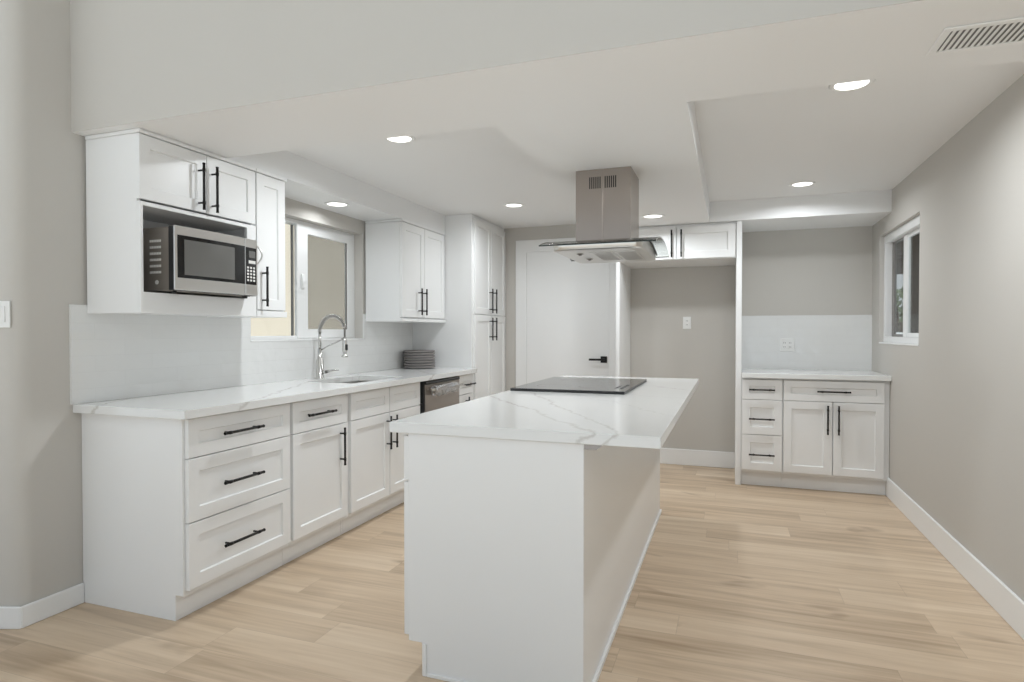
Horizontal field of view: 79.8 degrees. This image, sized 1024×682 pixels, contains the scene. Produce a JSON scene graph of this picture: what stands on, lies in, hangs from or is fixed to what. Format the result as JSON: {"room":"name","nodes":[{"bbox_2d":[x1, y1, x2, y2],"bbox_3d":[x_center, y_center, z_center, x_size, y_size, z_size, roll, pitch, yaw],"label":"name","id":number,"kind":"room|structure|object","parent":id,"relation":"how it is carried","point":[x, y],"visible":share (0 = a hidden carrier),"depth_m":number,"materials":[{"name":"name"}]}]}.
{"room":"kitchen","nodes":[
{"label":"kitchen","id":0,"kind":"room"},
{"bbox_2d":[0,0,34,606],"bbox_3d":[-3.401,-0.406,2.617,2.718,3.380,0.140,0,1,0],"label":"wall","id":1,"kind":"structure","parent":0,"point":[17,556],"depth_m":2.56,"materials":[{"name":"grey paint"}]},
{"bbox_2d":[0,301,10,327],"bbox_3d":[-2.124,-0.111,2.547,0.070,0.112,0.010,0,1,0],"label":"light switch","id":2,"kind":"object","parent":1,"relation":"attached to","point":[5,322],"visible":1,"depth_m":2.54,"materials":[{"name":"white plastic"}]},
{"bbox_2d":[0,606,21,628],"bbox_3d":[-3.406,1.159,2.564,2.708,0.092,0.014,0,1,0],"label":"baseboard","id":3,"kind":"structure","parent":1,"relation":"attached to","point":[10,616],"depth_m":2.56,"materials":[{"name":"white paint"}]},
{"bbox_2d":[28,0,365,600],"bbox_3d":[-1.393,-0.436,4.647,0.150,3.380,4.294,0,1,20],"label":"wall","id":4,"kind":"structure","parent":0,"point":[57,154],"depth_m":2.70,"materials":[{"name":"grey paint"}]},
{"bbox_2d":[21,583,83,627],"bbox_3d":[-2.012,1.157,2.687,0.014,0.092,0.265,0,1,20],"label":"baseboard","id":5,"kind":"structure","parent":4,"relation":"attached to","point":[36,611],"depth_m":2.68,"materials":[{"name":"white paint"}]},
{"bbox_2d":[85,128,255,316],"bbox_3d":[-1.660,-0.536,3.075,0.376,0.812,0.704,0,1,20],"label":"upper cabinet","id":6,"kind":"object","parent":4,"relation":"attached to","point":[124,167],"visible":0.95,"depth_m":2.80,"materials":[{"name":"white paint"}]},
{"bbox_2d":[143,225,262,297],"bbox_3d":[-1.613,-0.378,3.083,0.422,0.307,0.530,0,1,20],"label":"microwave","id":7,"kind":"object","parent":6,"relation":"in","point":[177,259],"visible":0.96,"depth_m":2.89,"materials":[{"name":"silver metal"}]},
{"bbox_2d":[69,304,412,404],"bbox_3d":[-1.458,0.030,4.231,0.012,0.470,3.143,0,1,20],"label":"backsplash","id":8,"kind":"structure","parent":4,"relation":"attached to","point":[112,356],"depth_m":3.37,"materials":[{"name":"tile"}]},
{"bbox_2d":[225,168,286,317],"bbox_3d":[-1.500,-0.543,3.524,0.376,0.812,0.246,0,1,20],"label":"upper cabinet","id":9,"kind":"object","parent":4,"relation":"attached to","point":[269,187],"visible":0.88,"depth_m":3.47,"materials":[{"name":"white paint"}]},
{"bbox_2d":[251,217,363,341],"bbox_3d":[-1.472,-0.428,4.381,0.151,0.849,1.244,0,1,20],"label":"window","id":10,"kind":"structure","parent":4,"relation":"in","point":[299,250],"depth_m":4.39,"materials":[{"name":"white plastic"}]},
{"bbox_2d":[365,219,445,322],"bbox_3d":[-0.880,-0.569,5.266,0.376,0.812,0.787,0,1,20],"label":"upper cabinet","id":11,"kind":"object","parent":4,"relation":"attached to","point":[405,258],"visible":1,"depth_m":4.95,"materials":[{"name":"white paint"}]},
{"bbox_2d":[228,151,444,232],"bbox_3d":[-1.205,-1.045,4.427,0.347,0.163,2.575,0,1,20],"label":"soffit","id":12,"kind":"structure","parent":0,"point":[309,182],"depth_m":4.15,"materials":[{"name":"white paint"}]},
{"bbox_2d":[324,201,349,206],"bbox_3d":[-1.227,-0.958,4.296,0.176,0.006,0.176,0,1,20],"label":"recessed light","id":13,"kind":"object","parent":12,"relation":"attached to","point":[331,203],"visible":1,"depth_m":4.29,"materials":[{"name":"white plastic"}]},
{"bbox_2d":[70,0,920,132],"bbox_3d":[-0.122,-1.509,2.115,3.931,1.160,0.055,0,1,20],"label":"wall header","id":14,"kind":"structure","parent":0,"point":[133,61],"depth_m":2.30,"materials":[{"name":"grey paint"}]},
{"bbox_2d":[0,463,1023,681],"bbox_3d":[-1.124,1.238,3.000,6.684,0.080,7.264,0,1,20],"label":"floor","id":15,"kind":"structure","parent":0,"point":[743,582],"depth_m":2.65,"materials":[{"name":"brown wood"}]},
{"bbox_2d":[81,403,290,620],"bbox_3d":[-1.546,0.760,3.010,0.667,0.876,0.665,0,1,20],"label":"base cabinet","id":16,"kind":"object","parent":15,"relation":"on","point":[179,516],"visible":0.98,"depth_m":2.74,"materials":[{"name":"white paint"}]},
{"bbox_2d":[73,368,476,419],"bbox_3d":[-1.148,0.285,4.130,0.664,0.038,3.133,0,1,20],"label":"countertop","id":17,"kind":"structure","parent":16,"relation":"on","point":[202,403],"depth_m":3.21,"materials":[{"name":"white stone"}]},
{"bbox_2d":[315,314,347,378],"bbox_3d":[-1.250,0.038,4.240,0.262,0.453,0.068,0,1,20],"label":"kitchen faucet","id":18,"kind":"object","parent":17,"relation":"on","point":[320,371],"visible":1,"depth_m":4.25,"materials":[{"name":"silver metal"}]},
{"bbox_2d":[344,381,367,383],"bbox_3d":[-1.083,0.408,4.250,0.415,0.204,0.670,0,1,20],"label":"sink","id":19,"kind":"object","parent":17,"relation":"in","point":[351,382],"visible":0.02,"depth_m":4.58,"materials":[{"name":"silver metal"}]},
{"bbox_2d":[404,365,434,368],"bbox_3d":[-0.837,0.233,5.529,0.280,0.023,0.280,0,1,20],"label":"plate","id":20,"kind":"object","parent":17,"relation":"on","point":[405,366],"visible":0.84,"depth_m":5.41,"materials":[{"name":"grey ceramic"}]},
{"bbox_2d":[404,363,434,365],"bbox_3d":[-0.837,0.210,5.529,0.280,0.023,0.280,0,1,20],"label":"plate","id":21,"kind":"object","parent":20,"relation":"on","point":[406,364],"visible":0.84,"depth_m":5.42,"materials":[{"name":"grey ceramic"}]},
{"bbox_2d":[404,360,434,363],"bbox_3d":[-0.837,0.187,5.528,0.280,0.023,0.280,0,1,20],"label":"plate","id":22,"kind":"object","parent":21,"relation":"on","point":[405,361],"visible":0.84,"depth_m":5.42,"materials":[{"name":"grey ceramic"}]},
{"bbox_2d":[404,358,434,360],"bbox_3d":[-0.837,0.164,5.528,0.280,0.023,0.280,0,1,20],"label":"plate","id":23,"kind":"object","parent":22,"relation":"on","point":[407,359],"visible":0.91,"depth_m":5.41,"materials":[{"name":"grey ceramic"}]},
{"bbox_2d":[404,355,434,357],"bbox_3d":[-0.837,0.141,5.528,0.280,0.023,0.280,0,1,20],"label":"plate","id":24,"kind":"object","parent":23,"relation":"on","point":[405,356],"visible":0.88,"depth_m":5.41,"materials":[{"name":"grey ceramic"}]},
{"bbox_2d":[404,352,434,355],"bbox_3d":[-0.837,0.117,5.527,0.280,0.023,0.280,0,1,20],"label":"plate","id":25,"kind":"object","parent":24,"relation":"on","point":[432,353],"visible":0.88,"depth_m":5.41,"materials":[{"name":"grey ceramic"}]},
{"bbox_2d":[404,350,434,352],"bbox_3d":[-0.837,0.094,5.527,0.280,0.023,0.280,0,1,20],"label":"plate","id":26,"kind":"object","parent":25,"relation":"on","point":[405,351],"visible":1,"depth_m":5.43,"materials":[{"name":"grey ceramic"}]},
{"bbox_2d":[282,394,347,564],"bbox_3d":[-1.348,0.752,3.568,0.667,0.876,0.516,0,1,20],"label":"base cabinet","id":27,"kind":"object","parent":15,"relation":"on","point":[318,427],"visible":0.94,"depth_m":3.44,"materials":[{"name":"white paint"}]},
{"bbox_2d":[340,382,422,534],"bbox_3d":[-1.107,0.742,4.245,0.666,0.876,0.920,0,1,20],"label":"base cabinet","id":28,"kind":"object","parent":15,"relation":"on","point":[375,454],"visible":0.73,"depth_m":4.01,"materials":[{"name":"white paint"}]},
{"bbox_2d":[420,376,462,413],"bbox_3d":[-0.807,0.734,4.961,0.696,0.870,0.623,0,1,20],"label":"dishwasher","id":29,"kind":"object","parent":15,"relation":"on","point":[435,394],"visible":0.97,"depth_m":4.75,"materials":[{"name":"silver metal"}]},
{"bbox_2d":[413,214,504,399],"bbox_3d":[-0.478,0.003,5.999,0.670,2.302,0.843,0,1,20],"label":"pantry cabinet","id":30,"kind":"object","parent":15,"relation":"on","point":[472,335],"visible":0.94,"depth_m":5.61,"materials":[{"name":"white paint"}]},
{"bbox_2d":[459,374,475,402],"bbox_3d":[-0.681,0.724,5.444,0.667,0.876,0.356,0,1,20],"label":"base cabinet","id":31,"kind":"object","parent":15,"relation":"on","point":[465,394],"visible":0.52,"depth_m":5.34,"materials":[{"name":"white paint"}]},
{"bbox_2d":[404,433,661,681],"bbox_3d":[0.321,0.757,3.220,0.774,0.876,2.349,0,1,20],"label":"kitchen island","id":32,"kind":"object","parent":15,"relation":"on","point":[523,560],"visible":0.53,"depth_m":2.14,"materials":[{"name":"white paint"}]},
{"bbox_2d":[389,376,698,448],"bbox_3d":[0.430,0.298,3.258,0.967,0.038,2.522,0,1,20],"label":"island countertop","id":33,"kind":"structure","parent":32,"relation":"on","point":[645,416],"depth_m":2.37,"materials":[{"name":"white stone"}]},
{"bbox_2d":[510,377,646,394],"bbox_3d":[0.440,0.264,3.730,0.637,0.016,0.905,0,1,20],"label":"cooktop","id":34,"kind":"object","parent":33,"relation":"in","point":[621,386],"visible":1,"depth_m":3.57,"materials":[{"name":"black ceramic"}]},
{"bbox_2d":[616,262,629,376],"bbox_3d":[1.014,0.090,5.575,0.032,2.138,0.608,0,1,20],"label":"panel","id":35,"kind":"object","parent":15,"relation":"on","point":[622,271],"visible":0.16,"depth_m":5.44,"materials":[{"name":"white paint"}]},
{"bbox_2d":[735,221,741,484],"bbox_3d":[1.941,0.095,5.255,0.043,2.138,0.626,0,1,20],"label":"panel","id":36,"kind":"object","parent":15,"relation":"on","point":[738,295],"visible":0.96,"depth_m":4.96,"materials":[{"name":"white paint"}]},
{"bbox_2d":[741,377,782,486],"bbox_3d":[2.091,0.728,5.163,0.306,0.876,0.693,0,1,20],"label":"base cabinet","id":37,"kind":"object","parent":15,"relation":"on","point":[761,398],"visible":0.95,"depth_m":4.89,"materials":[{"name":"white paint"}]},
{"bbox_2d":[782,379,889,494],"bbox_3d":[2.582,0.731,4.988,0.736,0.876,0.693,0,1,20],"label":"base cabinet","id":38,"kind":"object","parent":15,"relation":"on","point":[835,434],"visible":0.95,"depth_m":4.71,"materials":[{"name":"white paint"}]},
{"bbox_2d":[741,368,891,380],"bbox_3d":[2.439,0.272,5.038,1.042,0.038,0.684,0,1,20],"label":"countertop","id":39,"kind":"structure","parent":38,"relation":"on","point":[863,375],"depth_m":4.83,"materials":[{"name":"white stone"}]},
{"bbox_2d":[73,0,1023,157],"bbox_3d":[-0.039,-1.014,2.356,3.931,0.163,0.548,0,1,20],"label":"ceiling","id":40,"kind":"structure","parent":0,"point":[891,40],"depth_m":2.19,"materials":[{"name":"white paint"}]},
{"bbox_2d":[925,17,1023,55],"bbox_3d":[1.488,-0.921,1.831,0.383,0.006,0.192,0,1,20],"label":"air vent","id":41,"kind":"object","parent":40,"relation":"attached to","point":[985,35],"visible":1,"depth_m":1.85,"materials":[{"name":"white metal"}]},
{"bbox_2d":[495,101,708,226],"bbox_3d":[0.877,-1.040,4.135,0.805,0.163,3.420,0,1,20],"label":"ceiling","id":42,"kind":"structure","parent":0,"point":[660,143],"depth_m":3.05,"materials":[{"name":"white paint"}]},
{"bbox_2d":[539,166,668,262],"bbox_3d":[0.553,-0.713,3.516,0.616,0.472,0.715,0,1,20],"label":"range hood","id":43,"kind":"object","parent":42,"relation":"attached to","point":[607,200],"visible":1,"depth_m":3.37,"materials":[{"name":"silver metal"}]},
{"bbox_2d":[554,241,655,262],"bbox_3d":[0.551,-0.524,3.527,0.480,0.074,0.660,0,1,20],"label":"hood","id":44,"kind":"object","parent":43,"relation":"attached to","point":[643,250],"depth_m":3.36,"materials":[{"name":"silver metal"}]},
{"bbox_2d":[642,214,664,218],"bbox_3d":[1.093,-0.965,4.740,0.176,0.006,0.176,0,1,20],"label":"recessed light","id":45,"kind":"object","parent":42,"relation":"attached to","point":[650,216],"visible":1,"depth_m":4.73,"materials":[{"name":"white plastic"}]},
{"bbox_2d":[287,61,1023,228],"bbox_3d":[0.534,-1.169,3.965,3.931,0.100,3.968,0,1,20],"label":"ceiling","id":46,"kind":"structure","parent":0,"point":[872,137],"depth_m":3.56,"materials":[{"name":"white paint"}]},
{"bbox_2d":[384,136,414,143],"bbox_3d":[-0.618,-1.107,3.351,0.176,0.006,0.176,0,1,20],"label":"recessed light","id":47,"kind":"object","parent":46,"relation":"in","point":[405,139],"visible":0.67,"depth_m":3.36,"materials":[{"name":"white plastic"}]},
{"bbox_2d":[504,203,523,207],"bbox_3d":[0.017,-1.133,5.120,0.176,0.006,0.176,0,1,20],"label":"recessed light","id":48,"kind":"object","parent":46,"relation":"in","point":[512,205],"visible":1,"depth_m":5.11,"materials":[{"name":"white plastic"}]},
{"bbox_2d":[789,181,815,186],"bbox_3d":[2.080,-1.122,4.386,0.176,0.006,0.176,0,1,20],"label":"recessed light","id":49,"kind":"object","parent":46,"relation":"in","point":[801,183],"visible":1,"depth_m":4.38,"materials":[{"name":"white plastic"}]},
{"bbox_2d":[828,79,875,91],"bbox_3d":[1.450,-1.096,2.615,0.176,0.006,0.176,0,1,20],"label":"recessed light","id":50,"kind":"object","parent":46,"relation":"in","point":[850,86],"visible":0.61,"depth_m":2.63,"materials":[{"name":"white plastic"}]},
{"bbox_2d":[504,224,872,452],"bbox_3d":[1.223,-0.455,5.915,3.931,3.380,0.150,0,1,20],"label":"wall","id":51,"kind":"structure","parent":0,"point":[822,271],"depth_m":5.61,"materials":[{"name":"grey paint"}]},
{"bbox_2d":[516,238,615,385],"bbox_3d":[0.542,0.067,6.076,1.070,2.172,0.106,0,1,20],"label":"door","id":52,"kind":"structure","parent":51,"relation":"in","point":[566,308],"depth_m":6.10,"materials":[{"name":"white paint"}]},
{"bbox_2d":[621,222,735,268],"bbox_3d":[1.470,-0.829,5.388,0.941,0.294,0.667,0,1,20],"label":"upper cabinet","id":53,"kind":"object","parent":51,"relation":"attached to","point":[705,244],"visible":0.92,"depth_m":5.09,"materials":[{"name":"white paint"}]},
{"bbox_2d":[683,317,690,328],"bbox_3d":[1.626,-0.169,5.692,0.072,0.114,0.010,0,1,20],"label":"wall outlet","id":54,"kind":"object","parent":51,"relation":"attached to","point":[686,320],"visible":1,"depth_m":5.69,"materials":[{"name":"white plastic"}]},
{"bbox_2d":[685,319,688,326],"bbox_3d":[1.625,-0.169,5.689,0.034,0.068,0.003,0,1,20],"label":"socket","id":55,"kind":"object","parent":54,"relation":"attached to","point":[686,320],"depth_m":5.69,"materials":[{"name":"grey plastic"}]},
{"bbox_2d":[660,448,734,468],"bbox_3d":[1.580,1.084,5.724,0.941,0.148,0.014,0,1,20],"label":"baseboard","id":56,"kind":"structure","parent":51,"relation":"attached to","point":[719,459],"depth_m":5.67,"materials":[{"name":"white paint"}]},
{"bbox_2d":[741,315,871,370],"bbox_3d":[2.557,0.012,5.362,1.042,0.473,0.012,0,1,20],"label":"backsplash","id":57,"kind":"structure","parent":51,"relation":"attached to","point":[822,342],"depth_m":5.34,"materials":[{"name":"tile"}]},
{"bbox_2d":[780,338,794,350],"bbox_3d":[2.426,0.035,5.397,0.116,0.114,0.010,0,1,20],"label":"wall outlet","id":58,"kind":"object","parent":57,"relation":"attached to","point":[786,344],"visible":1,"depth_m":5.39,"materials":[{"name":"white plastic"}]},
{"bbox_2d":[782,341,786,348],"bbox_3d":[2.404,0.035,5.402,0.034,0.068,0.003,0,1,20],"label":"socket","id":59,"kind":"object","parent":58,"relation":"attached to","point":[784,343],"depth_m":5.40,"materials":[{"name":"grey plastic"}]},
{"bbox_2d":[788,341,791,348],"bbox_3d":[2.447,0.035,5.387,0.034,0.068,0.003,0,1,20],"label":"socket","id":60,"kind":"object","parent":58,"relation":"attached to","point":[789,342],"depth_m":5.39,"materials":[{"name":"grey plastic"}]},
{"bbox_2d":[709,190,891,231],"bbox_3d":[2.331,-1.054,5.088,1.296,0.163,0.649,0,1,20],"label":"soffit","id":61,"kind":"structure","parent":0,"point":[852,209],"depth_m":4.84,"materials":[{"name":"white paint"}]},
{"bbox_2d":[872,74,1023,600],"bbox_3d":[2.286,-0.410,2.877,0.108,3.380,5.164,0,1,20],"label":"wall","id":62,"kind":"structure","parent":0,"point":[956,420],"depth_m":3.10,"materials":[{"name":"grey paint"}]},
{"bbox_2d":[879,215,919,345],"bbox_3d":[2.823,-0.403,4.396,0.108,0.860,1.095,0,1,20],"label":"window","id":63,"kind":"structure","parent":62,"relation":"in","point":[911,228],"depth_m":4.61,"materials":[{"name":"white plastic"}]},
{"bbox_2d":[885,478,1023,639],"bbox_3d":[2.105,1.131,2.572,0.014,0.148,4.425,0,1,20],"label":"baseboard","id":64,"kind":"structure","parent":62,"relation":"attached to","point":[1009,606],"depth_m":3.07,"materials":[{"name":"white paint"}]},
{"label":"outside","id":65,"kind":"structure","parent":0,"visible":0},
{"bbox_3d":[13.701,1.210,15.737,12.716,0.200,41.200,0,1,20],"label":"patio","id":66,"kind":"object","parent":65,"visible":0},
{"bbox_2d":[896,287,902,322],"bbox_3d":[10.668,-0.203,16.881,1.606,2.600,1.690,0,1,20],"label":"tree","id":67,"kind":"object","parent":66,"relation":"on","point":[898,309],"visible":0.09,"depth_m":16.90,"materials":[{"name":"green plant"}]},
{"bbox_2d":[896,322,902,331],"bbox_3d":[10.586,0.315,15.388,6.440,1.600,0.080,0,1,20],"label":"fence","id":68,"kind":"object","parent":66,"relation":"on","point":[899,326],"visible":0.02,"depth_m":15.59,"materials":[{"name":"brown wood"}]},
{"bbox_2d":[897,233,919,332],"bbox_3d":[5.186,-0.106,5.637,3.406,2.730,9.100,0,1,20],"label":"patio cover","id":69,"kind":"object","parent":66,"relation":"on","point":[915,240],"depth_m":6.02,"materials":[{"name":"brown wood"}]},
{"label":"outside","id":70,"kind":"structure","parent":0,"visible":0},
{"bbox_3d":[-1.903,1.324,8.021,3.053,0.200,16.200,0,1,20],"label":"ground","id":71,"kind":"structure","parent":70,"visible":0},
{"bbox_2d":[251,224,344,335],"bbox_3d":[-2.913,-0.458,10.158,0.300,3.300,12.800,0,1,20],"label":"wall","id":72,"kind":"structure","parent":71,"relation":"on","point":[326,258],"depth_m":9.46,"materials":[{"name":"beige paint"}]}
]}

